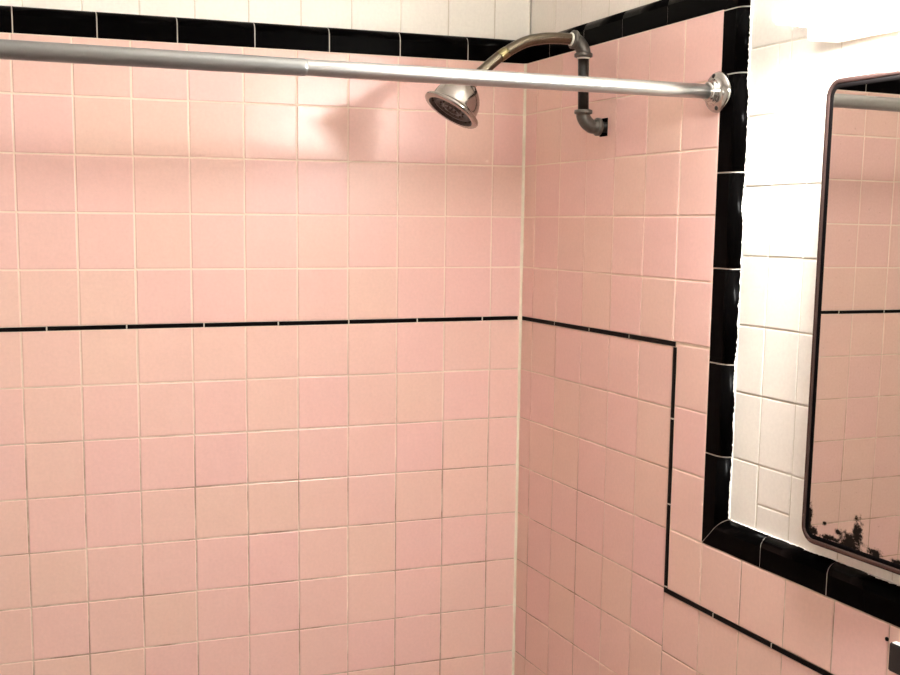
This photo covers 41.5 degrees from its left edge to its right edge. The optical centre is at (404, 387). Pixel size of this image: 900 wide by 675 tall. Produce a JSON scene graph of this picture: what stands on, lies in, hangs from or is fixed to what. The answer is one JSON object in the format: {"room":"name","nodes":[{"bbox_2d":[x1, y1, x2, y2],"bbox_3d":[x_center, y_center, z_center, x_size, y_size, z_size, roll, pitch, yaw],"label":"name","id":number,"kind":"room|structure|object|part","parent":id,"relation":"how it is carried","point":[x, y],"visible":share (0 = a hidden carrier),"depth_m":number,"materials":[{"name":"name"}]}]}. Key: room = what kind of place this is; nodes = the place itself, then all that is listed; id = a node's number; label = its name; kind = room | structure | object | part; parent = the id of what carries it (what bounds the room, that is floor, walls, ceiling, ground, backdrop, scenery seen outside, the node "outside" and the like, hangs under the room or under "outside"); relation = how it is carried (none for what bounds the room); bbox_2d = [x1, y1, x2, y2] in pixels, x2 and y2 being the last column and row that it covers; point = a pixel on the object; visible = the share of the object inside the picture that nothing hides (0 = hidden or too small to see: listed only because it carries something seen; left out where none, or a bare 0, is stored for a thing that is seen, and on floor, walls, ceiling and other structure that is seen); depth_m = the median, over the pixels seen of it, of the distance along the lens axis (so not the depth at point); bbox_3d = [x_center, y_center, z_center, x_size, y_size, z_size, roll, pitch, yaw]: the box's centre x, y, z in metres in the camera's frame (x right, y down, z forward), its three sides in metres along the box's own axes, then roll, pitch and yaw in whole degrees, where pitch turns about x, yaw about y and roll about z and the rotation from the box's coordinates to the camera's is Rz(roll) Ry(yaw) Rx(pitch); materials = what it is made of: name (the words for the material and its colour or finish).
{"room":"bathroom","nodes":[
{"label":"bathroom","id":0,"kind":"room"},
{"bbox_2d":[0,0,531,674],"bbox_3d":[-0.784,0.085,2.342,2.420,2.500,0.120,-3,8,-20],"label":"wall","id":1,"kind":"structure","parent":0,"point":[326,499],"depth_m":2.44,"materials":[{"name":"tile"}]},
{"bbox_2d":[0,316,517,331],"bbox_3d":[-0.722,-0.111,2.275,2.077,0.009,0.004,-3,8,-20],"label":"trim","id":2,"kind":"structure","parent":1,"relation":"attached to","point":[231,324],"depth_m":2.42,"materials":[{"name":"black tile"}]},
{"bbox_2d":[0,5,525,63],"bbox_3d":[-0.762,-0.681,2.188,2.218,0.051,0.019,-3,8,-20],"label":"trim","id":3,"kind":"structure","parent":1,"relation":"attached to","point":[14,19],"depth_m":2.35,"materials":[{"name":"black tile"}]},
{"bbox_2d":[512,64,526,674],"bbox_3d":[0.254,0.294,2.699,0.010,2.004,0.002,4,9,24],"label":"caulk","id":4,"kind":"structure","parent":1,"relation":"attached to","point":[525,65],"depth_m":2.65,"materials":[{"name":"white plastic"}]},
{"bbox_2d":[514,0,899,674],"bbox_3d":[0.915,0.257,1.177,0.176,2.500,3.520,-3,8,-20],"label":"wall","id":5,"kind":"structure","parent":0,"point":[619,223],"depth_m":2.11,"materials":[{"name":"tile"}]},
{"bbox_2d":[0,39,731,112],"bbox_3d":[-0.519,-0.438,1.538,2.199,0.075,0.065,-3,8,-20],"label":"shower curtain rod","id":6,"kind":"object","parent":5,"relation":"attached to","point":[716,92],"visible":1,"depth_m":1.69,"materials":[{"name":"metal"}]},
{"bbox_2d":[425,30,607,135],"bbox_3d":[0.234,-0.570,2.206,0.413,0.193,0.111,-3,8,-20],"label":"shower","id":7,"kind":"object","parent":5,"relation":"attached to","point":[458,104],"visible":0.91,"depth_m":2.18,"materials":[{"name":"metal"}]},
{"bbox_3d":[0.084,-0.504,2.158,0.077,0.052,0.091,-3,8,-20],"label":"plate","id":8,"kind":"part","parent":7,"relation":"part of","materials":[{"name":"grey metal"}]},
{"bbox_3d":[0.223,-0.610,2.196,0.220,0.100,0.021,-3,8,-20],"label":"arm","id":9,"kind":"part","parent":7,"relation":"part of","materials":[{"name":"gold metal"}]},
{"bbox_2d":[522,316,675,346],"bbox_3d":[0.368,-0.114,2.353,0.004,0.008,0.602,-3,8,-20],"label":"trim","id":10,"kind":"structure","parent":5,"relation":"attached to","point":[612,333],"depth_m":2.30,"materials":[{"name":"black tile"}]},
{"bbox_2d":[526,0,728,63],"bbox_3d":[0.402,-0.677,2.220,0.019,0.051,0.779,-3,8,-20],"label":"trim","id":11,"kind":"structure","parent":5,"relation":"attached to","point":[660,13],"depth_m":2.16,"materials":[{"name":"black tile"}]},
{"bbox_2d":[664,347,676,588],"bbox_3d":[0.472,0.146,2.105,0.004,0.435,0.009,-3,8,-20],"label":"tile stripe","id":12,"kind":"structure","parent":5,"relation":"attached to","point":[674,348],"depth_m":2.10,"materials":[{"name":"black tile"}]},
{"bbox_2d":[702,0,750,541],"bbox_3d":[0.524,-0.192,1.938,0.015,0.930,0.054,-5,9,-34],"label":"trim","id":13,"kind":"structure","parent":5,"relation":"attached to","point":[732,145],"depth_m":1.93,"materials":[{"name":"black tile"}]},
{"bbox_2d":[728,0,753,518],"bbox_3d":[0.542,-0.209,1.916,0.006,0.865,0.003,-3,8,-20],"label":"paint","id":14,"kind":"object","parent":5,"relation":"attached to","point":[751,10],"visible":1,"depth_m":1.91,"materials":[{"name":"white paint"}]},
{"bbox_2d":[664,588,832,674],"bbox_3d":[0.926,0.534,0.933,0.004,0.009,2.602,-3,8,-20],"label":"trim","id":15,"kind":"structure","parent":5,"relation":"attached to","point":[819,670],"depth_m":1.91,"materials":[{"name":"black tile"}]},
{"bbox_2d":[702,520,899,626],"bbox_3d":[0.970,0.408,0.824,0.019,0.051,2.588,-3,8,-20],"label":"trim","id":16,"kind":"structure","parent":5,"relation":"attached to","point":[850,586],"depth_m":1.77,"materials":[{"name":"black tile"}]},
{"bbox_2d":[731,520,899,585],"bbox_3d":[0.791,0.313,1.312,0.006,0.003,1.424,-3,8,-20],"label":"paint","id":17,"kind":"object","parent":5,"relation":"attached to","point":[787,541],"visible":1,"depth_m":1.74,"materials":[{"name":"white paint"}]},
{"bbox_2d":[773,0,899,42],"bbox_3d":[0.641,-0.493,1.432,0.135,0.077,0.490,-3,8,-20],"label":"vanity light","id":18,"kind":"object","parent":5,"relation":"attached to","point":[837,21],"visible":1,"depth_m":1.56,"materials":[{"name":"white glass"}]},
{"bbox_2d":[789,0,899,26],"bbox_3d":[0.589,-0.484,1.439,0.042,0.042,0.322,-3,8,-20],"label":"diffuser","id":19,"kind":"object","parent":18,"relation":"attached to","point":[803,13],"depth_m":1.52,"materials":[{"name":"white"}]},
{"bbox_2d":[802,69,899,574],"bbox_3d":[0.710,-0.075,1.516,0.073,0.666,0.460,-3,8,-22],"label":"mirror","id":20,"kind":"object","parent":5,"relation":"attached to","point":[851,508],"visible":1,"depth_m":1.63,"materials":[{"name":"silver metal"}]},
{"bbox_2d":[888,641,899,674],"bbox_3d":[0.670,0.368,1.587,0.008,0.042,0.055,-3,8,-20],"label":"wall bracket","id":21,"kind":"object","parent":5,"relation":"attached to","point":[894,650],"visible":1,"depth_m":1.60,"materials":[{"name":"metal"}]}
]}

